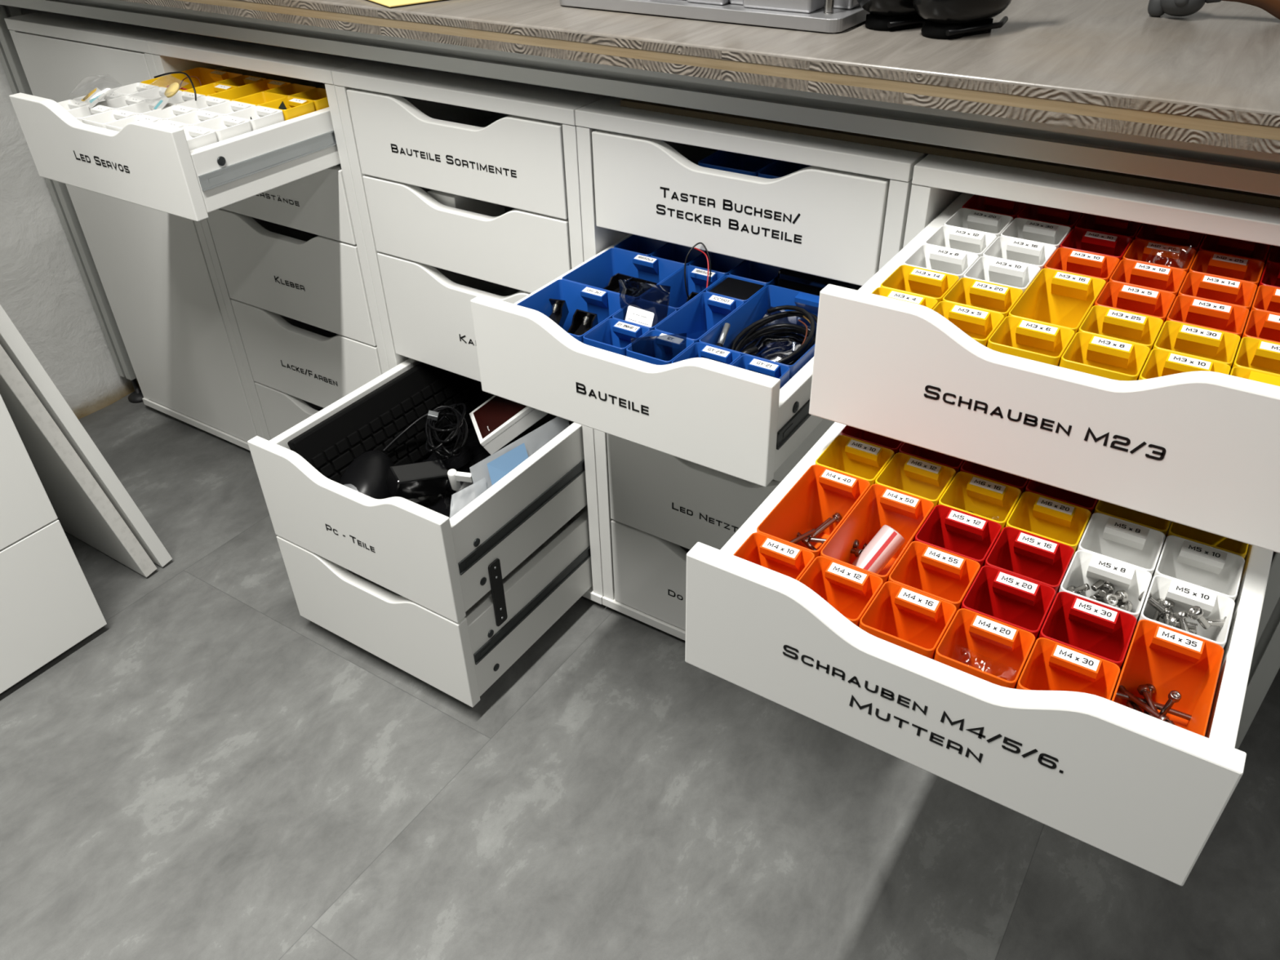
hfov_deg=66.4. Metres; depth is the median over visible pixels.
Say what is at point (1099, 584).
bolt
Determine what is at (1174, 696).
screw
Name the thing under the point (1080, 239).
bin
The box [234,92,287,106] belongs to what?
bin
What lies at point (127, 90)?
bin
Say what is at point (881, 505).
bin
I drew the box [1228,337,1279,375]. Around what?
bin
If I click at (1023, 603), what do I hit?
bin
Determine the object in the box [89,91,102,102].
print
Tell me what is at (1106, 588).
bolt
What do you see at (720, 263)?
bin
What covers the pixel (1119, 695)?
screw
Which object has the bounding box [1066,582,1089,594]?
bolt
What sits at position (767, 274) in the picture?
bin
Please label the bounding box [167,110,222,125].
bin
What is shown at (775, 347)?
coiled cable
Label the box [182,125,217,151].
bin
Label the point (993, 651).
bin
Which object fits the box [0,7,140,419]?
wall
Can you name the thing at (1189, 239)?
bin
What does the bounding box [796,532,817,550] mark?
screw
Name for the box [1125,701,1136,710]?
screw
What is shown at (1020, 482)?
bin
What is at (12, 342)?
board
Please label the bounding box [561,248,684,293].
bin
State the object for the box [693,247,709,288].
lead
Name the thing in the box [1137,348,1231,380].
bin
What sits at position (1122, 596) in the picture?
bolt
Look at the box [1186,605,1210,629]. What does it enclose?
bolt
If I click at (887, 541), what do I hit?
roll
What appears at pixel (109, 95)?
bin
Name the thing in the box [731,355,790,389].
bin
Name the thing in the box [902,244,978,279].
bin
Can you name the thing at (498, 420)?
product box
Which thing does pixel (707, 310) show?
bin
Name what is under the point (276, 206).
base cabinet
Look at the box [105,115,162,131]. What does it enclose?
bin
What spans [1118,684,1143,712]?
screw
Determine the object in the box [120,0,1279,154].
countertop
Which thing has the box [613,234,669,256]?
bin
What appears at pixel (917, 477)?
bin
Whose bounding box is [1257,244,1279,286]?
bin
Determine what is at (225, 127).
bin
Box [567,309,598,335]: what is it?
holder
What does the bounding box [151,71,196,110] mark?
clear bag
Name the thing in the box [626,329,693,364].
bin
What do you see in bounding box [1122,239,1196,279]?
bin
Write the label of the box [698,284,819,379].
bin
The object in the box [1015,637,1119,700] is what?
bin
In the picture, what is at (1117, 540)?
bin
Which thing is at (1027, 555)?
bin
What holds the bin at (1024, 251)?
in the base cabinet at (1200, 450)
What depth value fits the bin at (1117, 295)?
0.73 m
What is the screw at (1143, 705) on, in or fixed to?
in the bin at (1167, 659)
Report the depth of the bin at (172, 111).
1.20 m
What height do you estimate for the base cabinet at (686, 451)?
0.700 m
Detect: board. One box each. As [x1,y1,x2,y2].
[0,304,172,567]
[0,344,156,577]
[278,101,286,109]
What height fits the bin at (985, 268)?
0.062 m
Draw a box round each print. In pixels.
[80,88,96,101]
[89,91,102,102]
[153,100,163,109]
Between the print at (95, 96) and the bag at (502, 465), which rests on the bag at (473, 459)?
the bag at (502, 465)
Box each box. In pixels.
[469,395,548,454]
[777,267,862,296]
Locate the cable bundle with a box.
[382,403,467,460]
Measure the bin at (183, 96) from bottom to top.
0.062 m
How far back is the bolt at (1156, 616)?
0.64 m
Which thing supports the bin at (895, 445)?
in the base cabinet at (1200, 450)
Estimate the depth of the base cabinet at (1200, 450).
0.61 m
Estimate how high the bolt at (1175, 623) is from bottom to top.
0.009 m
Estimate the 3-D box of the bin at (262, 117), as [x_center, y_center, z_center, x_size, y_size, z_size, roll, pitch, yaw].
[-0.460,-0.414,1.188,0.048,0.062,0.048,20,41,27]
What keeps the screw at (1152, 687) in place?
in the bin at (1167, 659)
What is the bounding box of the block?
[708,277,764,300]
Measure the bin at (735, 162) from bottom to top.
0.062 m
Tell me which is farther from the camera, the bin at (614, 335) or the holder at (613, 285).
the holder at (613, 285)
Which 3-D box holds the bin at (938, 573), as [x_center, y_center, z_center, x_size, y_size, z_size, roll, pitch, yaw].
[0.194,0.085,0.658,0.048,0.062,0.048,20,41,27]
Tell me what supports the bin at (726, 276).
in the base cabinet at (686, 451)
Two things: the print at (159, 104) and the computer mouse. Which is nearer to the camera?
the print at (159, 104)
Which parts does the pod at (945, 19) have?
rail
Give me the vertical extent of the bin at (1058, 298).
0.062 m
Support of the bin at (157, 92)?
in the base cabinet at (276, 206)
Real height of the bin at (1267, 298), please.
0.062 m
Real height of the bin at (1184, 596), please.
0.062 m
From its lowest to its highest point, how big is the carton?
0.079 m
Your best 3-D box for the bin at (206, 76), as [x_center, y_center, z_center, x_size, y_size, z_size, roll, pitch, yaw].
[-0.602,-0.517,1.335,0.096,0.066,0.096,20,41,27]
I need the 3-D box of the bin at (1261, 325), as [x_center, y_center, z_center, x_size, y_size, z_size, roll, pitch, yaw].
[0.443,-0.078,0.687,0.048,0.062,0.048,20,41,27]
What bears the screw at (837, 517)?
in the bin at (821, 492)
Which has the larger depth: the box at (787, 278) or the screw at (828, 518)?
the box at (787, 278)
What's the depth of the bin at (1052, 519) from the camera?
0.70 m
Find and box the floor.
[0,388,1279,959]
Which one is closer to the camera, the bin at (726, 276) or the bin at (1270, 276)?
the bin at (1270, 276)
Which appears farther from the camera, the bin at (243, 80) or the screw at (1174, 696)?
the bin at (243, 80)
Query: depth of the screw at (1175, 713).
0.60 m
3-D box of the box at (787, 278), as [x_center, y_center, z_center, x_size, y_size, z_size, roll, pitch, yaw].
[0.197,-0.201,1.014,0.084,0.048,0.082,20,41,27]
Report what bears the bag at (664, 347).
in the bin at (629, 353)
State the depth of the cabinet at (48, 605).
1.28 m
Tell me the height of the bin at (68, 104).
0.062 m
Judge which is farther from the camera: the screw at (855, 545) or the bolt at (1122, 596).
the screw at (855, 545)
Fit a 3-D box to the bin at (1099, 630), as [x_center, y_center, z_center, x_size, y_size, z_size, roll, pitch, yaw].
[0.275,0.114,0.615,0.048,0.062,0.048,20,41,27]
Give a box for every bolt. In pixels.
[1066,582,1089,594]
[1089,592,1100,601]
[1090,579,1110,591]
[1098,582,1115,596]
[1099,593,1118,606]
[1110,590,1128,603]
[1118,600,1132,611]
[1137,590,1165,613]
[1152,598,1164,622]
[1159,600,1174,608]
[1159,606,1173,624]
[1168,614,1197,631]
[1172,610,1190,631]
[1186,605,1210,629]
[1189,629,1196,634]
[1206,616,1234,630]
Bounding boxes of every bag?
[80,87,106,108]
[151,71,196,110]
[407,413,573,518]
[486,443,528,484]
[618,279,671,327]
[631,333,686,360]
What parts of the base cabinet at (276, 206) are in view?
drawer, panel, panel, slide rail, drawer, drawer, drawer, drawer, panel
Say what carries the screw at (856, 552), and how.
in the bin at (821, 492)
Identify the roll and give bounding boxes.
[851,524,905,573]
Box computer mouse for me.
[339,450,395,498]
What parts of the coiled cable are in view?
cable coil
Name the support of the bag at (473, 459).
in the base cabinet at (452, 603)
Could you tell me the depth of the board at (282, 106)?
1.22 m
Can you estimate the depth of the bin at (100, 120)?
1.18 m
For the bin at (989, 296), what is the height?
0.062 m
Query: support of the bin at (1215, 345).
in the base cabinet at (1200, 450)
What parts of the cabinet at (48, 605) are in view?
drawer, drawer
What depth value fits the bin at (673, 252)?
1.09 m
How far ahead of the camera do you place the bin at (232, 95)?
1.28 m
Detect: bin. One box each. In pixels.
[57,99,88,111]
[67,104,114,122]
[72,90,125,102]
[81,109,137,128]
[96,95,148,109]
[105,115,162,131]
[107,82,159,95]
[118,100,173,115]
[129,87,182,100]
[140,66,242,91]
[142,105,197,119]
[152,91,205,105]
[156,120,188,128]
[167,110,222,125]
[177,96,230,110]
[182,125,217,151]
[186,83,236,96]
[192,115,252,142]
[201,101,255,115]
[209,79,291,101]
[217,75,266,87]
[227,106,284,131]
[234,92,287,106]
[259,96,315,120]
[265,83,315,97]
[290,88,328,111]
[516,279,622,342]
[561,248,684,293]
[582,318,649,355]
[612,306,676,330]
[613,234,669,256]
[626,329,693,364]
[650,242,706,266]
[654,292,743,343]
[658,265,724,311]
[671,342,741,364]
[688,251,746,275]
[697,150,777,176]
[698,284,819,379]
[706,275,766,303]
[728,260,782,285]
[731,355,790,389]
[733,532,814,580]
[756,464,870,558]
[757,160,811,178]
[798,555,883,626]
[815,435,894,485]
[820,484,933,585]
[840,425,903,455]
[858,581,956,659]
[871,287,937,309]
[875,453,955,506]
[880,264,959,302]
[888,541,980,613]
[898,442,964,474]
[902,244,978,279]
[914,504,1001,569]
[924,225,996,257]
[932,301,1004,346]
[933,608,1035,688]
[937,471,1021,531]
[942,277,1022,318]
[943,208,1013,237]
[960,460,1030,496]
[960,565,1055,647]
[962,194,1027,219]
[963,256,1040,293]
[982,235,1056,271]
[984,526,1074,601]
[986,315,1075,366]
[1000,217,1071,249]
[1005,491,1091,559]
[1008,268,1106,335]
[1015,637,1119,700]
[1017,203,1084,230]
[1024,479,1098,523]
[1038,591,1137,669]
[1044,247,1119,284]
[1058,331,1150,381]
[1058,550,1151,619]
[1059,228,1132,262]
[1074,213,1142,242]
[1076,512,1165,575]
[1078,305,1163,355]
[1093,281,1175,327]
[1093,499,1170,535]
[1108,259,1186,301]
[1110,619,1224,736]
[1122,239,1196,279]
[1125,575,1235,653]
[1134,223,1204,256]
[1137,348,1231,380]
[1141,535,1244,608]
[1152,320,1240,367]
[1155,521,1248,564]
[1165,295,1248,337]
[1177,271,1257,310]
[1188,250,1264,285]
[1198,234,1271,262]
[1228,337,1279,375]
[1230,366,1279,386]
[1231,309,1279,366]
[1240,284,1279,336]
[1248,262,1279,311]
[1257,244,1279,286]
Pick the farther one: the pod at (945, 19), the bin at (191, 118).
the bin at (191, 118)
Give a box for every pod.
[857,0,926,31]
[912,0,1011,39]
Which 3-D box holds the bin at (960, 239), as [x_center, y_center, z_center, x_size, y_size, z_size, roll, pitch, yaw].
[0.267,-0.174,0.829,0.048,0.062,0.048,20,41,27]
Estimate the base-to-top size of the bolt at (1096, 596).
0.011 m
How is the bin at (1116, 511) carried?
in the base cabinet at (1200, 450)
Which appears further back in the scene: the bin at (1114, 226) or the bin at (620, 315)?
the bin at (620, 315)
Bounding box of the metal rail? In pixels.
[620,98,1279,208]
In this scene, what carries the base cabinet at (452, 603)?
on the floor
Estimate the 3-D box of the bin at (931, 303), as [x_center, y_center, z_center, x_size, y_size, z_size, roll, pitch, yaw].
[0.188,-0.103,0.732,0.048,0.062,0.048,20,41,27]
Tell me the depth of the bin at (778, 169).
0.99 m
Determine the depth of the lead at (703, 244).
1.00 m
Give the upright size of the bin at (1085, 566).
0.062 m
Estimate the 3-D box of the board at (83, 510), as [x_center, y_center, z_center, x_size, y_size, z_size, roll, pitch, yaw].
[-0.971,-0.124,1.410,0.460,0.547,0.116,20,41,27]
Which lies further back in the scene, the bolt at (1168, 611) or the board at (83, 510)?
the board at (83, 510)
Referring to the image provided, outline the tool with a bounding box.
[1147,0,1279,19]
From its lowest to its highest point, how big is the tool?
0.035 m
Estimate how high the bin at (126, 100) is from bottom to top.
0.062 m
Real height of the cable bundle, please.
0.060 m
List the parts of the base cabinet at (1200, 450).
panel, drawer, drawer, panel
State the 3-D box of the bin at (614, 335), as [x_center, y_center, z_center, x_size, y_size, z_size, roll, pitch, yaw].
[-0.021,-0.112,0.931,0.048,0.062,0.048,20,41,27]
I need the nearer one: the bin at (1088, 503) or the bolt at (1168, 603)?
the bolt at (1168, 603)
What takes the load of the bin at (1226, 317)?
in the base cabinet at (1200, 450)
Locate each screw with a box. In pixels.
[788,528,816,543]
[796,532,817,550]
[803,512,841,544]
[808,517,831,537]
[808,537,858,548]
[821,542,862,556]
[1115,691,1164,705]
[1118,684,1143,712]
[1124,690,1169,721]
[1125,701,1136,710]
[1137,684,1159,713]
[1143,684,1155,715]
[1153,702,1191,720]
[1159,690,1181,715]
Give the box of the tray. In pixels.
[559,0,870,33]
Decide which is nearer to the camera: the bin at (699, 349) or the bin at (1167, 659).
the bin at (1167, 659)
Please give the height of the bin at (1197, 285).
0.062 m
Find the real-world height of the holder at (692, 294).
0.038 m
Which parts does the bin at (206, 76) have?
wire coil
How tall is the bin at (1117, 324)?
0.062 m
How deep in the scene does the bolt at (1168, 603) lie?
0.63 m
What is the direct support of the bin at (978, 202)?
in the base cabinet at (1200, 450)
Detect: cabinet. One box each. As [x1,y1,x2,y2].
[0,394,106,693]
[4,11,264,450]
[8,32,389,440]
[247,60,608,706]
[470,96,928,640]
[684,154,1279,885]
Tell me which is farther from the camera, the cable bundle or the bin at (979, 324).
the cable bundle
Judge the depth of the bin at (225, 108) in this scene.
1.21 m
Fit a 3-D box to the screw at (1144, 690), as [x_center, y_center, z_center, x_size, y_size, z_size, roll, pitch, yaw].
[0.317,0.141,0.606,0.007,0.007,0.033,0,36,2]
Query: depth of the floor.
1.14 m
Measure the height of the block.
0.055 m
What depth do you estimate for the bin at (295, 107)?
1.21 m
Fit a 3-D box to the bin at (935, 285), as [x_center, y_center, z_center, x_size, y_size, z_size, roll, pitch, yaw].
[0.214,-0.127,0.764,0.048,0.062,0.048,20,41,27]
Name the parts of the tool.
leg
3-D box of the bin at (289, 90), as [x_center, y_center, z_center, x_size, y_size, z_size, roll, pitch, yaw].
[-0.448,-0.476,1.275,0.048,0.062,0.048,20,41,27]
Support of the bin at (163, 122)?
in the base cabinet at (276, 206)
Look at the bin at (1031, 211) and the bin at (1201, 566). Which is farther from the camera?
the bin at (1031, 211)
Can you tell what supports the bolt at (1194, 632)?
in the bin at (1184, 596)
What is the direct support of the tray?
on the countertop
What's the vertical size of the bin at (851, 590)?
0.062 m
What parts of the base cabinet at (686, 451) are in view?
panel, panel, drawer, drawer, drawer, drawer, panel, slide rail, drawer, panel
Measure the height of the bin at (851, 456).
0.062 m
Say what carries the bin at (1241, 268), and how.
in the base cabinet at (1200, 450)
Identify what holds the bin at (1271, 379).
in the base cabinet at (1200, 450)
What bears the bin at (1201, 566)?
in the base cabinet at (1200, 450)
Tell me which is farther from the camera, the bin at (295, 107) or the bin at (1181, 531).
the bin at (295, 107)
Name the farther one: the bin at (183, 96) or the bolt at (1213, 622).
the bin at (183, 96)
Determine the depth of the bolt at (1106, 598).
0.64 m
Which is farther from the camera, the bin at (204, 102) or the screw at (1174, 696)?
the bin at (204, 102)
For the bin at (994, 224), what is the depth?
0.86 m
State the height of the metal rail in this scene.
0.006 m
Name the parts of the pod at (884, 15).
rail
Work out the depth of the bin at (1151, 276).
0.76 m
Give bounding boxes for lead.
[684,242,711,300]
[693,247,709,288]
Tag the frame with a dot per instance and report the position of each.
(1224, 167)
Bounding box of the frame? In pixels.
[0,0,1279,749]
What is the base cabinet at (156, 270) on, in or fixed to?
on the floor
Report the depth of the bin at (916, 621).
0.63 m
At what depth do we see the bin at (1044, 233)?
0.84 m
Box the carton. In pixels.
[427,189,505,216]
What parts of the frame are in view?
leg, rail, leg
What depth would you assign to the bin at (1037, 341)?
0.68 m
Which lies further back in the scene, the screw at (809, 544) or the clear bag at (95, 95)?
the clear bag at (95, 95)
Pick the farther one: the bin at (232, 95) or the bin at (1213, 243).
the bin at (232, 95)
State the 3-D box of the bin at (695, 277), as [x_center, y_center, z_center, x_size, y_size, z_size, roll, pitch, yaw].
[0.044,-0.172,1.012,0.048,0.062,0.096,20,41,27]
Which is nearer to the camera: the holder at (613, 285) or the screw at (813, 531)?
the screw at (813, 531)
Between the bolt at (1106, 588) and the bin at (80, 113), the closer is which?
the bolt at (1106, 588)
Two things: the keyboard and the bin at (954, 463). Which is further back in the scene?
the keyboard
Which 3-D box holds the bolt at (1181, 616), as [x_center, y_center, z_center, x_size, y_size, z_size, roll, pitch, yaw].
[0.343,0.090,0.617,0.008,0.015,0.015,-10,36,-11]
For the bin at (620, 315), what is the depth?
0.95 m
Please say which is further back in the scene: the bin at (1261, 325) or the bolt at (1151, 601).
the bin at (1261, 325)
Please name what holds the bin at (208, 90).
in the base cabinet at (276, 206)
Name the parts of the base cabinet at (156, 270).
panel, panel, panel, panel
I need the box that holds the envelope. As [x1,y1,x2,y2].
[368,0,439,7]
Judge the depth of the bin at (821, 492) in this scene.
0.74 m
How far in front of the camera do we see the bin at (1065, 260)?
0.78 m
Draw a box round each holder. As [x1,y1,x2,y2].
[549,298,568,328]
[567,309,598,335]
[602,272,657,293]
[686,291,698,302]
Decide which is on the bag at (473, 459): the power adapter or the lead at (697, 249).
the power adapter
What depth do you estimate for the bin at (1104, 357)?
0.66 m
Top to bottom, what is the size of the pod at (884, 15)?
0.067 m
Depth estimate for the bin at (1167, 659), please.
0.60 m
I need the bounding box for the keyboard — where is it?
[287,362,493,483]
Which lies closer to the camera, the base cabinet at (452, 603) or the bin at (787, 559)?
the bin at (787, 559)
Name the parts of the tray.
threaded rod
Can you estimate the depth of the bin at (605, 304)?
1.00 m
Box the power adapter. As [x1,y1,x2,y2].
[386,459,448,499]
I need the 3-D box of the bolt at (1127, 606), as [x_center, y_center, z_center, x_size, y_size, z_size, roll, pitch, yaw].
[0.318,0.084,0.643,0.009,0.012,0.014,23,42,31]
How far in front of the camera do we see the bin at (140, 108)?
1.22 m
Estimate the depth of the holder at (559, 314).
1.01 m
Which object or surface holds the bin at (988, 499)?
in the base cabinet at (1200, 450)
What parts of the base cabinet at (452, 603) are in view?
panel, drawer, drawer, drawer, drawer, plastic hinge, drawer, panel, slide rail, slide rail, panel, panel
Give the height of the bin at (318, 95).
0.062 m
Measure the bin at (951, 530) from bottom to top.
0.062 m

